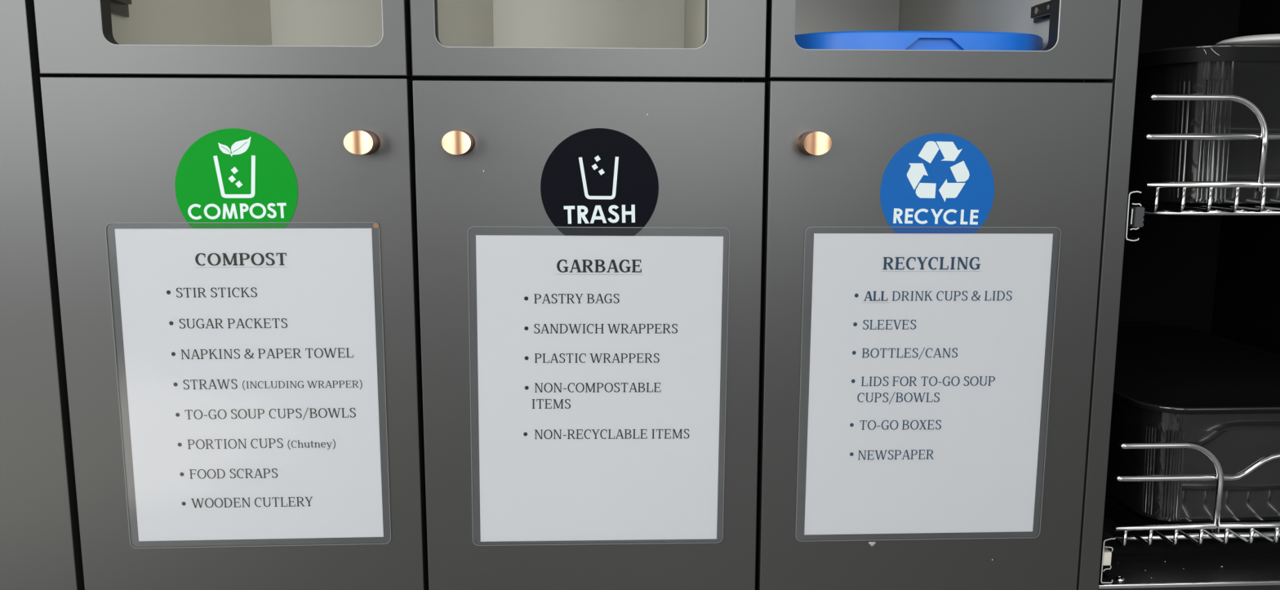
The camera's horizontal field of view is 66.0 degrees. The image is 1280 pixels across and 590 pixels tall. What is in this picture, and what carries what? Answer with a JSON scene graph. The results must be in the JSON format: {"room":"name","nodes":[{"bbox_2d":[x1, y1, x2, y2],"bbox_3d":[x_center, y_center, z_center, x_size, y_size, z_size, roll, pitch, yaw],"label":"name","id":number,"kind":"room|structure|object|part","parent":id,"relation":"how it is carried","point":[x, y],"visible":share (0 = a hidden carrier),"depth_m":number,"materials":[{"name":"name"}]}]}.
{"room":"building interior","nodes":[
{"label":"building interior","id":0,"kind":"room"},
{"bbox_3d":[-0.920,0.909,-0.508,8.300,0.050,4.700,0,9,-3],"label":"floor","id":1,"kind":"structure","parent":0,"visible":0},
{"bbox_2d":[0,0,84,589],"bbox_3d":[-0.817,-0.107,1.106,0.602,1.440,0.580,0,9,-3],"label":"cabinet","id":2,"kind":"object","parent":1,"relation":"on","point":[40,541],"visible":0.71,"depth_m":0.85,"materials":[{"name":"grey metal"}]},
{"bbox_2d":[33,0,428,589],"bbox_3d":[-0.362,-0.108,1.116,0.305,1.440,0.606,0,9,-3],"label":"cabinet","id":3,"kind":"object","parent":1,"relation":"on","point":[132,85],"visible":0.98,"depth_m":0.85,"materials":[{"name":"grey laminate"}]},
{"bbox_3d":[-0.347,-0.483,0.789,0.302,0.601,0.018,0,9,-3],"label":"drop panel","id":4,"kind":"part","parent":3,"relation":"part of","materials":[{"name":"grey laminate"}]},
{"bbox_3d":[-0.349,-0.186,0.854,0.270,0.024,0.014,0,9,-3],"label":"cross rail","id":5,"kind":"part","parent":3,"relation":"part of","materials":[{"name":"black metal"}]},
{"bbox_2d":[174,128,297,228],"bbox_3d":[-0.343,-0.090,0.839,0.102,0.102,0.001,0,9,-3],"label":"round sticker","id":6,"kind":"object","parent":3,"relation":"attached to","point":[230,175],"visible":1,"depth_m":0.84,"materials":[{"name":"green plastic"}]},
{"bbox_2d":[105,222,391,548],"bbox_3d":[-0.340,0.082,0.865,0.230,0.292,0.001,0,9,-3],"label":"sign","id":7,"kind":"object","parent":3,"relation":"attached to","point":[251,361],"visible":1,"depth_m":0.86,"materials":[{"name":"white paper"}]},
{"bbox_3d":[-0.233,-0.128,0.826,0.025,0.021,0.026,0,9,-3],"label":"knob","id":8,"kind":"part","parent":3,"relation":"part of","materials":[{"name":"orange metal"}]},
{"bbox_2d":[409,0,767,589],"bbox_3d":[-0.057,-0.110,1.132,0.304,1.440,0.606,0,9,-3],"label":"cabinet","id":9,"kind":"object","parent":1,"relation":"on","point":[498,86],"visible":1,"depth_m":0.86,"materials":[{"name":"grey laminate"}]},
{"bbox_3d":[-0.153,-0.128,0.830,0.025,0.021,0.026,0,9,-3],"label":"knob","id":10,"kind":"part","parent":9,"relation":"part of","materials":[{"name":"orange metal"}]},
{"bbox_3d":[-0.042,-0.485,0.805,0.301,0.601,0.018,0,9,-3],"label":"drop panel","id":11,"kind":"part","parent":9,"relation":"part of","materials":[{"name":"grey laminate"}]},
{"bbox_3d":[-0.044,-0.188,0.869,0.269,0.026,0.014,0,9,-3],"label":"cross rail","id":12,"kind":"part","parent":9,"relation":"part of","materials":[{"name":"black metal"}]},
{"bbox_2d":[467,226,729,546],"bbox_3d":[-0.037,0.085,0.881,0.229,0.291,0.001,0,9,-3],"label":"sign","id":13,"kind":"object","parent":9,"relation":"attached to","point":[599,357],"visible":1,"depth_m":0.88,"materials":[{"name":"white paper"}]},
{"bbox_2d":[540,128,658,235],"bbox_3d":[-0.035,-0.093,0.855,0.102,0.102,0.001,0,9,-3],"label":"round sticker","id":14,"kind":"object","parent":9,"relation":"attached to","point":[594,177],"visible":1,"depth_m":0.85,"materials":[{"name":"black plastic"}]},
{"bbox_2d":[755,0,1118,589],"bbox_3d":[0.249,-0.112,1.147,0.306,1.440,0.606,0,9,-3],"label":"cabinet","id":15,"kind":"object","parent":1,"relation":"on","point":[836,119],"visible":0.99,"depth_m":0.88,"materials":[{"name":"grey laminate"}]},
{"bbox_3d":[0.150,-0.130,0.846,0.025,0.021,0.026,0,9,-3],"label":"knob","id":16,"kind":"part","parent":15,"relation":"part of","materials":[{"name":"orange metal"}]},
{"bbox_2d":[868,542,875,546],"bbox_3d":[0.216,0.232,0.916,0.007,0.004,0.002,0,9,-3],"label":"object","id":17,"kind":"object","parent":15,"relation":"attached to","point":[872,544],"visible":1,"depth_m":0.92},
{"bbox_2d":[794,31,1043,50],"bbox_3d":[0.254,0.169,1.092,0.266,0.864,0.300,0,9,-3],"label":"recycling bin","id":18,"kind":"object","parent":15,"relation":"in","point":[851,40],"visible":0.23,"depth_m":0.88,"materials":[{"name":"blue plastic"}]},
{"bbox_2d":[795,226,1061,542],"bbox_3d":[0.260,0.084,0.896,0.231,0.292,0.001,0,9,-3],"label":"sign","id":19,"kind":"object","parent":15,"relation":"attached to","point":[927,351],"visible":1,"depth_m":0.90,"materials":[{"name":"white paper"}]},
{"bbox_3d":[0.262,-0.190,0.885,0.271,0.025,0.014,0,9,-3],"label":"cross rail","id":20,"kind":"part","parent":15,"relation":"part of","materials":[{"name":"black metal"}]},
{"bbox_2d":[880,133,994,233],"bbox_3d":[0.263,-0.091,0.870,0.102,0.102,0.001,0,9,-3],"label":"round sticker","id":21,"kind":"object","parent":15,"relation":"attached to","point":[935,180],"visible":1,"depth_m":0.87,"materials":[{"name":"blue plastic"}]},
{"bbox_3d":[0.264,-0.487,0.820,0.303,0.601,0.018,0,9,-3],"label":"drop panel","id":22,"kind":"part","parent":15,"relation":"part of","materials":[{"name":"grey laminate"}]},
{"bbox_2d":[1076,0,1279,589],"bbox_3d":[0.652,-0.116,1.179,0.502,1.440,0.578,0,9,-3],"label":"cabinet","id":23,"kind":"object","parent":1,"relation":"on","point":[1218,276],"visible":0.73,"depth_m":1.36,"materials":[{"name":"black metal"}]},
{"bbox_2d":[1098,528,1115,583],"bbox_3d":[0.431,0.215,1.180,0.012,0.045,0.498,0,9,-3],"label":"slide","id":24,"kind":"object","parent":23,"relation":"attached to","point":[1106,555],"visible":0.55,"depth_m":0.94,"materials":[{"name":"metal"}]},
{"bbox_3d":[0.412,-0.114,1.163,0.019,1.440,0.570,0,9,-3],"label":"panel","id":25,"kind":"part","parent":23,"relation":"part of","materials":[{"name":"grey laminate"}]},
{"bbox_2d":[1115,576,1124,582],"bbox_3d":[0.461,0.273,0.947,0.008,0.003,0.008,0,9,-3],"label":"screw","id":26,"kind":"object","parent":23,"relation":"on","point":[1117,578],"visible":1,"depth_m":0.94,"materials":[{"name":"silver metal"}]},
{"bbox_2d":[1124,190,1144,241],"bbox_3d":[0.432,-0.108,1.131,0.015,0.045,0.499,0,9,-3],"label":"slide","id":27,"kind":"object","parent":23,"relation":"attached to","point":[1135,215],"visible":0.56,"depth_m":0.89,"materials":[{"name":"metal"}]},
{"bbox_2d":[1103,436,1279,546],"bbox_3d":[0.653,0.156,1.205,0.425,0.111,0.513,0,9,-3],"label":"wire basket","id":28,"kind":"object","parent":23,"relation":"in","point":[1220,477],"visible":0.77,"depth_m":0.95,"materials":[{"name":"silver metal"}]},
{"bbox_3d":[0.495,0.148,1.190,0.107,0.091,0.503,0,9,-3],"label":"rail","id":29,"kind":"part","parent":28,"relation":"part of","materials":[{"name":"silver metal"}]},
{"bbox_2d":[1106,324,1279,521],"bbox_3d":[0.641,0.136,1.208,0.302,0.131,0.460,0,9,-3],"label":"bin","id":30,"kind":"object","parent":28,"relation":"in","point":[1172,384],"visible":0.68,"depth_m":1.01,"materials":[{"name":"plastic"}]},
{"bbox_3d":[0.641,0.077,1.199,0.300,0.012,0.458,0,9,-3],"label":"bin lid","id":31,"kind":"part","parent":30,"relation":"part of","materials":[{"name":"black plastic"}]},
{"bbox_3d":[0.654,0.129,1.198,0.424,0.029,0.498,0,9,-3],"label":"rail","id":32,"kind":"part","parent":28,"relation":"part of","materials":[{"name":"silver metal"}]},
{"bbox_2d":[1128,93,1279,216],"bbox_3d":[0.655,-0.165,1.157,0.422,0.112,0.513,0,9,-3],"label":"wire basket","id":33,"kind":"object","parent":23,"relation":"in","point":[1154,208],"visible":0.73,"depth_m":0.90,"materials":[{"name":"silver metal"}]},
{"bbox_2d":[1128,44,1279,204],"bbox_3d":[0.644,-0.196,1.158,0.296,0.155,0.460,0,9,-3],"label":"bin","id":34,"kind":"object","parent":33,"relation":"in","point":[1251,72],"visible":0.53,"depth_m":0.95,"materials":[{"name":"plastic"}]},
{"bbox_3d":[0.644,-0.263,1.148,0.294,0.020,0.458,0,9,-3],"label":"bin lid","id":35,"kind":"part","parent":34,"relation":"part of","materials":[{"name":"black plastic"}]},
{"bbox_2d":[1215,33,1279,44],"bbox_3d":[0.637,-0.255,0.992,0.104,0.012,0.090,0,9,-3],"label":"lid","id":36,"kind":"object","parent":34,"relation":"on","point":[1262,39],"visible":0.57,"depth_m":0.96,"materials":[{"name":"plastic"}]},
{"bbox_3d":[0.656,-0.182,1.152,0.421,0.006,0.498,0,9,-3],"label":"rail","id":37,"kind":"part","parent":33,"relation":"part of","materials":[{"name":"silver metal"}]}
]}

